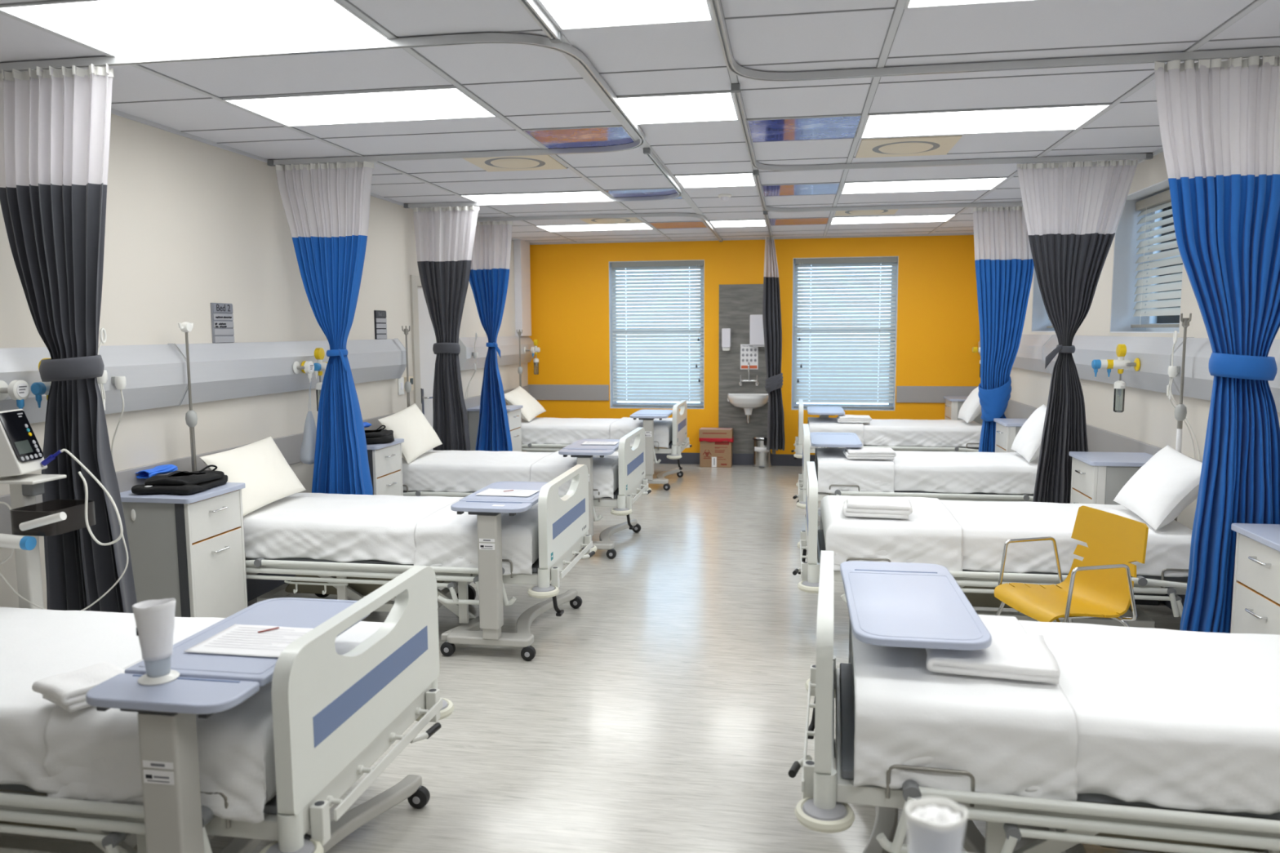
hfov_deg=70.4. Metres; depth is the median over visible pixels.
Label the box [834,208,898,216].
ceiling vent
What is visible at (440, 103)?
recessed light
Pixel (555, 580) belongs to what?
socket
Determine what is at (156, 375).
bedhead trunking
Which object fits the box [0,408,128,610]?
monitor
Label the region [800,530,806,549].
socket
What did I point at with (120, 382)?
cord
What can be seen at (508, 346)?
bedhead trunking
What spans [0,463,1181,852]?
floor
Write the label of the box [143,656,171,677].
clear cup
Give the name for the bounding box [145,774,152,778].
print
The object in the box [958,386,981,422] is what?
pillow
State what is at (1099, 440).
trim
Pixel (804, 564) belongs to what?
socket
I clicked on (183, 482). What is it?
folded clothes
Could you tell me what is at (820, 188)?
panel
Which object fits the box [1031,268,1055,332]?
window
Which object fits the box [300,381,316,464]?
plastic bag
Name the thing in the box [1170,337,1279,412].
bedhead trunking
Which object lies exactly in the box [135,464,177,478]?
cloth
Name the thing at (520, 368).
pole
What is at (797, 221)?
panel
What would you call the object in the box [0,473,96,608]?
monitor stand
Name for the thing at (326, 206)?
curtain
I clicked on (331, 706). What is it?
hospital bed
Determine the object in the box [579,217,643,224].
ceiling vent
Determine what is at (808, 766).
socket
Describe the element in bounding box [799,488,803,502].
socket
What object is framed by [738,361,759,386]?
tap
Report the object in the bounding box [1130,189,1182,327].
blind
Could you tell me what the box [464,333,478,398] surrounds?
cord
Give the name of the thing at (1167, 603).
baseboard
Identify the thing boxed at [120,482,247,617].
base cabinet
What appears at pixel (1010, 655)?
folded towel
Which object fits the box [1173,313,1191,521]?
pole
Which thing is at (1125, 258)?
window
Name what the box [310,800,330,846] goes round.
socket
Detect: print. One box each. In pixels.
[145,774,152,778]
[146,780,169,782]
[150,763,164,767]
[153,775,168,779]
[702,432,726,434]
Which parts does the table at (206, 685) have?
leg, leg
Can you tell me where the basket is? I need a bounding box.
[9,499,96,536]
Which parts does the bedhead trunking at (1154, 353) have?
plate, plate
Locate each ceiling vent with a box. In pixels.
[462,155,567,171]
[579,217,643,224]
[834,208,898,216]
[855,135,962,158]
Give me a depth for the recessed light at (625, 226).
9.77 m
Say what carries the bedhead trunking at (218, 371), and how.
attached to the wall at (191, 224)
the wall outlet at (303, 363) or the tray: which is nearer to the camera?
the tray
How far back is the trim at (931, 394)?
10.89 m
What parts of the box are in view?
lid, lid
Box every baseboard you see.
[246,573,296,601]
[532,451,814,466]
[1159,594,1185,616]
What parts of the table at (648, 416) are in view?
post, leg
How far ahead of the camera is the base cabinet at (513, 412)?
9.55 m
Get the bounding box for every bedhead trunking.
[0,343,187,423]
[173,338,406,405]
[458,336,534,370]
[977,334,1053,373]
[1042,334,1186,395]
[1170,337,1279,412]
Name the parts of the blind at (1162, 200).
ladder cord, head rail, rail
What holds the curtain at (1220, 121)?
hanging from the track at (716, 6)
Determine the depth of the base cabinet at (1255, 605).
3.57 m
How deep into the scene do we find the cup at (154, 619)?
2.28 m
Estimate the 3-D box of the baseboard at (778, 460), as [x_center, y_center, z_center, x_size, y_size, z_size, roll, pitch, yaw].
[1.340,0.412,11.354,5.650,0.145,0.016,1,6,10]
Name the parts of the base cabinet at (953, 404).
drawer, post, door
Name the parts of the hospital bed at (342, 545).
lift arm, leg plate, rail, frame, rail arm, lift arm, leg plate, rail arm, rail arm, corner post, crank handle, footboard, rail, accent panel, release lever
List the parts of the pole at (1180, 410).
clamp knob, rod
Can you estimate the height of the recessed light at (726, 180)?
0.008 m
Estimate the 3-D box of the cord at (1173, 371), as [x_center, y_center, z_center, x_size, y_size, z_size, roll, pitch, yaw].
[3.085,-0.126,5.136,0.183,0.833,0.086,3,7,29]
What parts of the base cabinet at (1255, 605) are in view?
post, handle, door, drawer, door, handle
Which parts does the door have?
frame, lock plate, handle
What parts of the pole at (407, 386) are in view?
rod, clamp knob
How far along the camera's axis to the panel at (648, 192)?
7.36 m
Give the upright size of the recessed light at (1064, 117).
0.008 m
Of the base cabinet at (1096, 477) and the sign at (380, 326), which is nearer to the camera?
the base cabinet at (1096, 477)
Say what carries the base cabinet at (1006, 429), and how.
on the floor
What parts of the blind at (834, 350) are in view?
pull cord, pull cord, pull cord, ladder cord, rail, head rail, ladder cord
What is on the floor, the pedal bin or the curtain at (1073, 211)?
the pedal bin
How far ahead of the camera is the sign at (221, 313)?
5.42 m
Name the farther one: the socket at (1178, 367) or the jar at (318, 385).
the jar at (318, 385)
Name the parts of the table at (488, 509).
leg, post, leg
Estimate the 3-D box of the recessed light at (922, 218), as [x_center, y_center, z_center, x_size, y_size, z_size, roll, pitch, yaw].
[2.550,-2.109,9.228,1.190,0.008,0.584,1,6,10]
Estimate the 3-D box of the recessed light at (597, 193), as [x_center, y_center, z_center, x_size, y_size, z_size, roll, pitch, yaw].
[-0.846,-1.918,7.611,1.185,0.008,0.584,1,6,10]
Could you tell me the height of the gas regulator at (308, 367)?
0.437 m
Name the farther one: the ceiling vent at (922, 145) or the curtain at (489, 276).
the curtain at (489, 276)
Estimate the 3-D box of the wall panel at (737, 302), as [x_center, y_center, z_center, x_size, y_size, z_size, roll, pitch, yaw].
[1.333,-0.703,11.238,0.712,2.098,0.012,1,6,10]
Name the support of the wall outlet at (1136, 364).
attached to the gas regulator at (1120, 364)
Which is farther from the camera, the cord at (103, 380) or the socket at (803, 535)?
the socket at (803, 535)
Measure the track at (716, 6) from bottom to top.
0.033 m
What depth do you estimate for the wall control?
8.05 m
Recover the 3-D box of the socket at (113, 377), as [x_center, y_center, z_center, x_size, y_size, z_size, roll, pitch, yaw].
[-2.556,-0.226,4.427,0.020,0.037,0.040,1,6,10]
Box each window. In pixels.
[608,259,704,408]
[791,256,898,410]
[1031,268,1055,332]
[1110,178,1182,333]
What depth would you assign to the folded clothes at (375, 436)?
6.57 m
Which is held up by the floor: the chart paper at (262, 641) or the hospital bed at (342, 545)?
the hospital bed at (342, 545)
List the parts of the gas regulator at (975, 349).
control knob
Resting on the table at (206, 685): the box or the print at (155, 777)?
the print at (155, 777)
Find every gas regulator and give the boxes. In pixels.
[0,358,51,408]
[292,347,327,412]
[523,339,540,374]
[972,346,980,377]
[1091,344,1140,412]
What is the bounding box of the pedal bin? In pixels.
[752,434,772,468]
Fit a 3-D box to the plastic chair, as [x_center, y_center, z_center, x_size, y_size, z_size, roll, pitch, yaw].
[1.936,0.820,4.118,0.477,0.842,0.533,-1,6,-9]
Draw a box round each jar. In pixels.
[315,382,322,412]
[533,358,538,374]
[1113,380,1125,412]
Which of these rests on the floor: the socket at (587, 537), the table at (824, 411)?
the table at (824, 411)
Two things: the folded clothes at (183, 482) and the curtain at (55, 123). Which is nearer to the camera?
the curtain at (55, 123)
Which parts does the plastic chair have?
leg, armrest, seat plate, armrest, leg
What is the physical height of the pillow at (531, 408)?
0.360 m
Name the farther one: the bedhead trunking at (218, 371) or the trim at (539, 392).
the trim at (539, 392)
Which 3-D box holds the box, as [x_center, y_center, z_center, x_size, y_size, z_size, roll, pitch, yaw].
[0.953,0.259,11.261,0.425,0.473,0.244,1,6,10]
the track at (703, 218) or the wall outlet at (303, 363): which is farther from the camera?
the track at (703, 218)
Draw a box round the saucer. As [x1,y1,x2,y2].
[137,669,179,685]
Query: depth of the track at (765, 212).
9.25 m
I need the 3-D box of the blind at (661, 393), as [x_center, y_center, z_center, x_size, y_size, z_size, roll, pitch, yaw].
[0.222,-1.157,11.423,1.160,1.819,0.082,1,6,10]
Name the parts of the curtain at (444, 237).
cloth panel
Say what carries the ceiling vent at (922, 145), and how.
in the ceiling
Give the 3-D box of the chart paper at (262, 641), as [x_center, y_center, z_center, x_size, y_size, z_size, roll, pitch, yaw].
[-1.085,0.606,2.579,0.300,0.006,0.235,1,6,10]
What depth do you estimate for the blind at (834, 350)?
11.05 m
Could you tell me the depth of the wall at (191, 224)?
5.30 m
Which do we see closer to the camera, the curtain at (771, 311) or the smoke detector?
the smoke detector
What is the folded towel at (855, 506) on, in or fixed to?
on the hospital bed at (968, 539)
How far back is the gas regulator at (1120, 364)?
5.80 m
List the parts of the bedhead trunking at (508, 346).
plate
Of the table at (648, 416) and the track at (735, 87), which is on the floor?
the table at (648, 416)
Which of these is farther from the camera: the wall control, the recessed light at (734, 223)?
the recessed light at (734, 223)
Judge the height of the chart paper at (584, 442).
0.004 m
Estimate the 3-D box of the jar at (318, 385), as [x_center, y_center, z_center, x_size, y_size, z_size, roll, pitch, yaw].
[-2.181,-0.202,6.202,0.068,0.203,0.068,1,6,10]
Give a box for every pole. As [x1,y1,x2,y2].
[177,321,197,471]
[401,325,411,407]
[516,329,522,418]
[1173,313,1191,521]
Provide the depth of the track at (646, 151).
7.64 m
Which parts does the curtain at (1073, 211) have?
cloth panel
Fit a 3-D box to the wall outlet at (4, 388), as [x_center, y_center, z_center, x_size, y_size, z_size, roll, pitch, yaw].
[-2.640,-0.150,3.776,0.070,0.084,0.084,1,6,10]
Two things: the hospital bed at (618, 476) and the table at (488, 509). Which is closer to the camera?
the table at (488, 509)
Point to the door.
(423, 334)
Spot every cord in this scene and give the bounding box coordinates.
[97,327,107,410]
[111,376,126,461]
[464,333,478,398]
[1166,330,1199,460]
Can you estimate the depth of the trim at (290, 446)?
5.06 m
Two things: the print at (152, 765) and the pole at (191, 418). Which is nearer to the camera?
the print at (152, 765)
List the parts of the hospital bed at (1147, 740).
release lever, crank handle, footboard, corner post, rail, corner post, mattress, rail arm, leg plate, rail arm, lift arm, frame, rail, leg plate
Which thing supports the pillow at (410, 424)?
on the hospital bed at (618, 476)
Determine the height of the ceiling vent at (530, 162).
0.022 m
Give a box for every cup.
[132,598,179,685]
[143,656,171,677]
[905,796,968,852]
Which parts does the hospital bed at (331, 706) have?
rail, lift arm, rail arm, frame, leg plate, rail arm, corner post, crank handle, footboard, rail, accent panel, release lever, corner post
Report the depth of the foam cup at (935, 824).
1.25 m
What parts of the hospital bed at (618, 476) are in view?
rail, frame, rail arm, corner post, crank handle, footboard, rail, accent panel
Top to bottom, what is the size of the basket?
0.095 m
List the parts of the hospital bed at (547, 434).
rail, frame, rail arm, corner post, footboard, rail, accent panel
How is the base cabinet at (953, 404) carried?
on the floor
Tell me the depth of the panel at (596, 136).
5.22 m
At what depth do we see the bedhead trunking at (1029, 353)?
8.42 m
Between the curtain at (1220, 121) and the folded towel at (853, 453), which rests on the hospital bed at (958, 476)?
the folded towel at (853, 453)
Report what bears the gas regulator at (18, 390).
attached to the bedhead trunking at (156, 375)
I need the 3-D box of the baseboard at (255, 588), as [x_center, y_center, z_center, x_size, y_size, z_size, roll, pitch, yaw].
[-2.874,1.285,3.337,0.016,0.145,10.120,1,6,10]
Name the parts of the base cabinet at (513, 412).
drawer, door, post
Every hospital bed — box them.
[0,566,453,852]
[243,464,597,626]
[401,427,651,529]
[520,400,692,470]
[787,550,1279,852]
[791,399,982,459]
[792,423,1039,508]
[792,461,1192,628]
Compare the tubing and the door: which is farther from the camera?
the door
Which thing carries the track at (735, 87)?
attached to the ceiling
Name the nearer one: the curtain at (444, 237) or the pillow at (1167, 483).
the pillow at (1167, 483)
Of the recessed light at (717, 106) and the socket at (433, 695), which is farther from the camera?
the recessed light at (717, 106)
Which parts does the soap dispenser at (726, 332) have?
push lever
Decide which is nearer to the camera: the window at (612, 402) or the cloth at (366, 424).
the cloth at (366, 424)
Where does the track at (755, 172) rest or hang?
attached to the ceiling
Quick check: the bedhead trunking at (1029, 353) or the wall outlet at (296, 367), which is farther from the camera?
the bedhead trunking at (1029, 353)
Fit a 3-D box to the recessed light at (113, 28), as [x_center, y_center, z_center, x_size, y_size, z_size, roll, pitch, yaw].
[-1.579,-1.455,3.277,1.185,0.008,0.584,1,6,10]
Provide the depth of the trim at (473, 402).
9.74 m
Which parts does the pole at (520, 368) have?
rod, clamp knob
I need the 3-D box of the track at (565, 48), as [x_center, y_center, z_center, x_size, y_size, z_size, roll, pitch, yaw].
[-1.340,-1.579,4.612,2.521,0.033,2.190,1,6,10]
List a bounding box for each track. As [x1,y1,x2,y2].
[0,32,644,166]
[404,147,682,208]
[476,213,722,241]
[518,0,562,43]
[709,0,1279,81]
[730,83,1153,171]
[752,169,1022,212]
[763,210,773,237]
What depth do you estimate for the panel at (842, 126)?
5.04 m
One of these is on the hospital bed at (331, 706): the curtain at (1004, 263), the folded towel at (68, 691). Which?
the folded towel at (68, 691)
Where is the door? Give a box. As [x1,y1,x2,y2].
[409,275,436,450]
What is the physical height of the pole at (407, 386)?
1.313 m
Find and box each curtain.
[0,63,137,613]
[275,160,373,494]
[413,205,479,450]
[469,220,512,451]
[762,236,784,450]
[973,206,1034,452]
[1016,159,1137,503]
[1154,55,1279,633]
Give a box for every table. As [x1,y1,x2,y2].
[85,597,430,852]
[440,481,582,661]
[558,439,640,559]
[630,409,683,490]
[804,431,862,533]
[806,406,844,417]
[834,560,991,852]
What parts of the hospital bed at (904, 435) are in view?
corner post, footboard, frame, rail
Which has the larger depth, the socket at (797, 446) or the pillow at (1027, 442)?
the socket at (797, 446)
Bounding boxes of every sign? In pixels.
[210,302,234,342]
[373,310,386,339]
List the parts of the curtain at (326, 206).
cloth panel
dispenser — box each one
[721,328,730,351]
[749,314,764,346]
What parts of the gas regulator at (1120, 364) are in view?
control knob, control knob, control knob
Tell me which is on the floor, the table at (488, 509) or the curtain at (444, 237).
the table at (488, 509)
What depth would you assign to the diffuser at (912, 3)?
3.10 m
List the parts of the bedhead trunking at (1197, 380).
plate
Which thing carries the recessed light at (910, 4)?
in the ceiling
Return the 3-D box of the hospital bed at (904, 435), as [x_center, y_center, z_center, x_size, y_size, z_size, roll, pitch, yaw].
[2.744,0.171,10.068,2.100,0.878,1.095,1,6,10]
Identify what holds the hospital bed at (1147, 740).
on the floor
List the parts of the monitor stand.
post, basket handle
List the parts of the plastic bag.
handle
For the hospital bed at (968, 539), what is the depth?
4.70 m
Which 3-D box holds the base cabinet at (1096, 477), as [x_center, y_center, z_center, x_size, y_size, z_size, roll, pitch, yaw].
[2.994,0.629,5.710,0.477,0.882,0.476,1,6,10]
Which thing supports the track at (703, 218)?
attached to the ceiling
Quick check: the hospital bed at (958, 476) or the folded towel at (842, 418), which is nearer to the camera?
the hospital bed at (958, 476)
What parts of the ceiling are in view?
edge trim, edge trim, edge trim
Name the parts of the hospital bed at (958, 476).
corner post, footboard, mattress, frame, rail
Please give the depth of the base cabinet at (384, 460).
6.61 m
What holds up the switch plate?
attached to the wall at (191, 224)
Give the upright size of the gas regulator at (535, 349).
0.437 m
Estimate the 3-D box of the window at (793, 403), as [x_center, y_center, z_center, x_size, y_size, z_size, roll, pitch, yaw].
[2.490,-1.128,11.090,1.240,1.850,0.168,1,6,10]
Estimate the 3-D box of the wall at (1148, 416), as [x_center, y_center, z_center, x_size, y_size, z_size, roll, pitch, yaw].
[3.128,-0.155,4.002,0.300,2.800,14.120,1,6,10]
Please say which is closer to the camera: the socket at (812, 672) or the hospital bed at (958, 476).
the socket at (812, 672)
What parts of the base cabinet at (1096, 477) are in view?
post, handle, door, drawer, door, post, door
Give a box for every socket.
[111,376,115,384]
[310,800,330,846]
[426,688,439,722]
[551,567,559,587]
[584,534,591,553]
[626,495,631,509]
[642,479,647,492]
[677,445,680,454]
[795,444,798,453]
[798,473,802,486]
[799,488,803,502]
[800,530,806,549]
[801,561,808,581]
[803,760,814,799]
[809,664,815,696]
[1177,365,1180,373]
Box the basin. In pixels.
[727,393,768,424]
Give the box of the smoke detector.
[718,193,731,200]
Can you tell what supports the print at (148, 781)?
on the table at (206, 685)
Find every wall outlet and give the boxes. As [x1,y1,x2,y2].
[0,380,8,400]
[292,361,304,373]
[301,360,306,373]
[523,346,529,353]
[1125,358,1140,371]
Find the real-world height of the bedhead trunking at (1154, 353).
0.343 m
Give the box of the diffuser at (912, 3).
[908,0,1015,7]
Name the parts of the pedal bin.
bin lid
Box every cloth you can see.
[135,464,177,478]
[363,422,371,427]
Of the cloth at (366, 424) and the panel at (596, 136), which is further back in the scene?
the cloth at (366, 424)
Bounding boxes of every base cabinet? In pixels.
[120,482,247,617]
[366,438,404,496]
[466,404,523,451]
[943,395,982,424]
[993,417,1027,452]
[1068,451,1165,605]
[1230,523,1279,635]
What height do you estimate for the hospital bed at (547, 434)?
0.878 m
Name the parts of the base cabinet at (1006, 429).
post, door, drawer, post, door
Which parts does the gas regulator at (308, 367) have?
knob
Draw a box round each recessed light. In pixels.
[0,0,390,56]
[221,85,497,126]
[459,190,610,202]
[535,222,653,231]
[536,0,714,30]
[617,91,739,124]
[673,172,756,188]
[708,218,766,227]
[830,213,955,224]
[840,177,1008,194]
[859,103,1112,138]
[903,0,1044,8]
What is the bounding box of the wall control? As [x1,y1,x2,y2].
[404,376,413,391]
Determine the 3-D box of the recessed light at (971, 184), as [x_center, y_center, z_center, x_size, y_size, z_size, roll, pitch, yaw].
[2.187,-1.879,7.081,1.190,0.008,0.584,1,6,10]
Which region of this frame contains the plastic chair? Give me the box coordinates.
[994,505,1148,626]
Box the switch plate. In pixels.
[397,377,404,395]
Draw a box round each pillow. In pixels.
[200,435,306,515]
[377,403,442,464]
[504,386,546,422]
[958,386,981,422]
[1011,404,1046,462]
[1113,444,1202,530]
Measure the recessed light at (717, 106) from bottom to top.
0.008 m
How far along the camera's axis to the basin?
10.96 m
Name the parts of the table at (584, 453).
leg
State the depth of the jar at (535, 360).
11.37 m
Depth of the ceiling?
4.21 m
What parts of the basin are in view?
bowl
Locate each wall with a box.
[0,113,528,609]
[527,235,980,454]
[1005,151,1279,582]
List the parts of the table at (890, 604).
leg, leg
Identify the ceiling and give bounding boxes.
[0,0,1279,244]
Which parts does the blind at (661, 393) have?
ladder cord, head rail, rail, pull cord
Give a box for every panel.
[523,125,639,148]
[604,187,683,199]
[648,221,707,229]
[718,284,775,453]
[746,114,862,142]
[761,182,840,196]
[768,217,829,226]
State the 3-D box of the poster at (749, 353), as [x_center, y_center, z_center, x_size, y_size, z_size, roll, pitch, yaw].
[1.350,-0.862,11.209,0.216,0.310,0.004,1,6,10]
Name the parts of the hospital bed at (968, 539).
crank handle, accent panel, footboard, corner post, frame, rail, rail arm, rail arm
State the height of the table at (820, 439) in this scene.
0.786 m
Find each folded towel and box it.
[31,662,124,712]
[836,414,871,422]
[842,496,912,519]
[843,447,896,459]
[925,631,1060,684]
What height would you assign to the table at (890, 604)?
0.786 m
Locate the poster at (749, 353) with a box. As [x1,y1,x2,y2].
[740,344,758,368]
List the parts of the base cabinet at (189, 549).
post, drawer, drawer, door, handle, door, handle, post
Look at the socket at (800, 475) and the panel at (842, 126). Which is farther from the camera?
the socket at (800, 475)
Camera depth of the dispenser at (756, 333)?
11.04 m
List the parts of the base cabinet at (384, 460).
post, drawer, door, door, post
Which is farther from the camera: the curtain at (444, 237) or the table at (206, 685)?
the curtain at (444, 237)
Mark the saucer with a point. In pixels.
(152, 677)
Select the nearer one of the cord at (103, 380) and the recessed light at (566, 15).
the recessed light at (566, 15)
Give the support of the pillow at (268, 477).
on the hospital bed at (342, 545)
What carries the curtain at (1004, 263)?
hanging from the track at (755, 172)
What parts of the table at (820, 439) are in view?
leg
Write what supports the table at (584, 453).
on the floor
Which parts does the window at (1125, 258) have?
frame, pane, pane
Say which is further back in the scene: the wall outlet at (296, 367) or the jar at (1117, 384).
the wall outlet at (296, 367)
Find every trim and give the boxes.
[0,413,395,534]
[463,385,528,417]
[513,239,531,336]
[527,384,608,400]
[896,386,977,403]
[1004,399,1202,462]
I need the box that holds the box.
[698,427,734,467]
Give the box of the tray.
[0,473,66,484]
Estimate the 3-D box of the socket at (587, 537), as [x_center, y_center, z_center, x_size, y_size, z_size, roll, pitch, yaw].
[-0.320,0.720,5.551,0.037,0.109,0.040,1,6,10]
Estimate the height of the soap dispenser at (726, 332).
0.273 m
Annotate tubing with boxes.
[0,502,14,565]
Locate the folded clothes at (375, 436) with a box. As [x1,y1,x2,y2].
[364,425,394,444]
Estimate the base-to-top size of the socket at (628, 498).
0.109 m
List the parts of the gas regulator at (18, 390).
knob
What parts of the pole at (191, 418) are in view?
rod, clamp knob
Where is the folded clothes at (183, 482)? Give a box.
[131,464,227,494]
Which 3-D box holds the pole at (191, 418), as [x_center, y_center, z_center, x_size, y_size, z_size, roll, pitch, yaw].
[-2.450,0.092,4.968,0.060,1.325,0.106,4,7,36]
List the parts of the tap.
spout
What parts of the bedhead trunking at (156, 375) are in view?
plate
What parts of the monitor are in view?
panel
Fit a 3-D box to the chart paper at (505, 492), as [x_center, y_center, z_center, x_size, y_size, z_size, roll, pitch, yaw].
[-0.715,0.357,4.917,0.300,0.006,0.190,1,6,12]
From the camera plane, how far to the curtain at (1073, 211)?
5.97 m
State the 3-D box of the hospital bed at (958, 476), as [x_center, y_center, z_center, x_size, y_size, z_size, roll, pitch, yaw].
[2.299,0.465,7.319,2.100,0.878,1.095,1,6,10]
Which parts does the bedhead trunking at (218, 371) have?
plate, plate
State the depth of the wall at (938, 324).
11.15 m
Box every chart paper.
[184,624,313,657]
[475,488,539,496]
[581,441,618,444]
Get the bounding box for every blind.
[611,260,703,407]
[793,257,897,408]
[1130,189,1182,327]
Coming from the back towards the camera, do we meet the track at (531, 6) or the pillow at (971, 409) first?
the pillow at (971, 409)
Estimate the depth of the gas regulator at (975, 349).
10.03 m
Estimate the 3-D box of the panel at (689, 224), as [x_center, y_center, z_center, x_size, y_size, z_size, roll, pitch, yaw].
[0.412,-2.141,9.640,0.564,0.006,0.582,1,6,10]
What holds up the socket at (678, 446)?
attached to the hospital bed at (547, 434)
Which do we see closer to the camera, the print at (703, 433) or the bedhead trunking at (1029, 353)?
the bedhead trunking at (1029, 353)
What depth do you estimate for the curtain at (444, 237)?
7.94 m
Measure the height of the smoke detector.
0.052 m

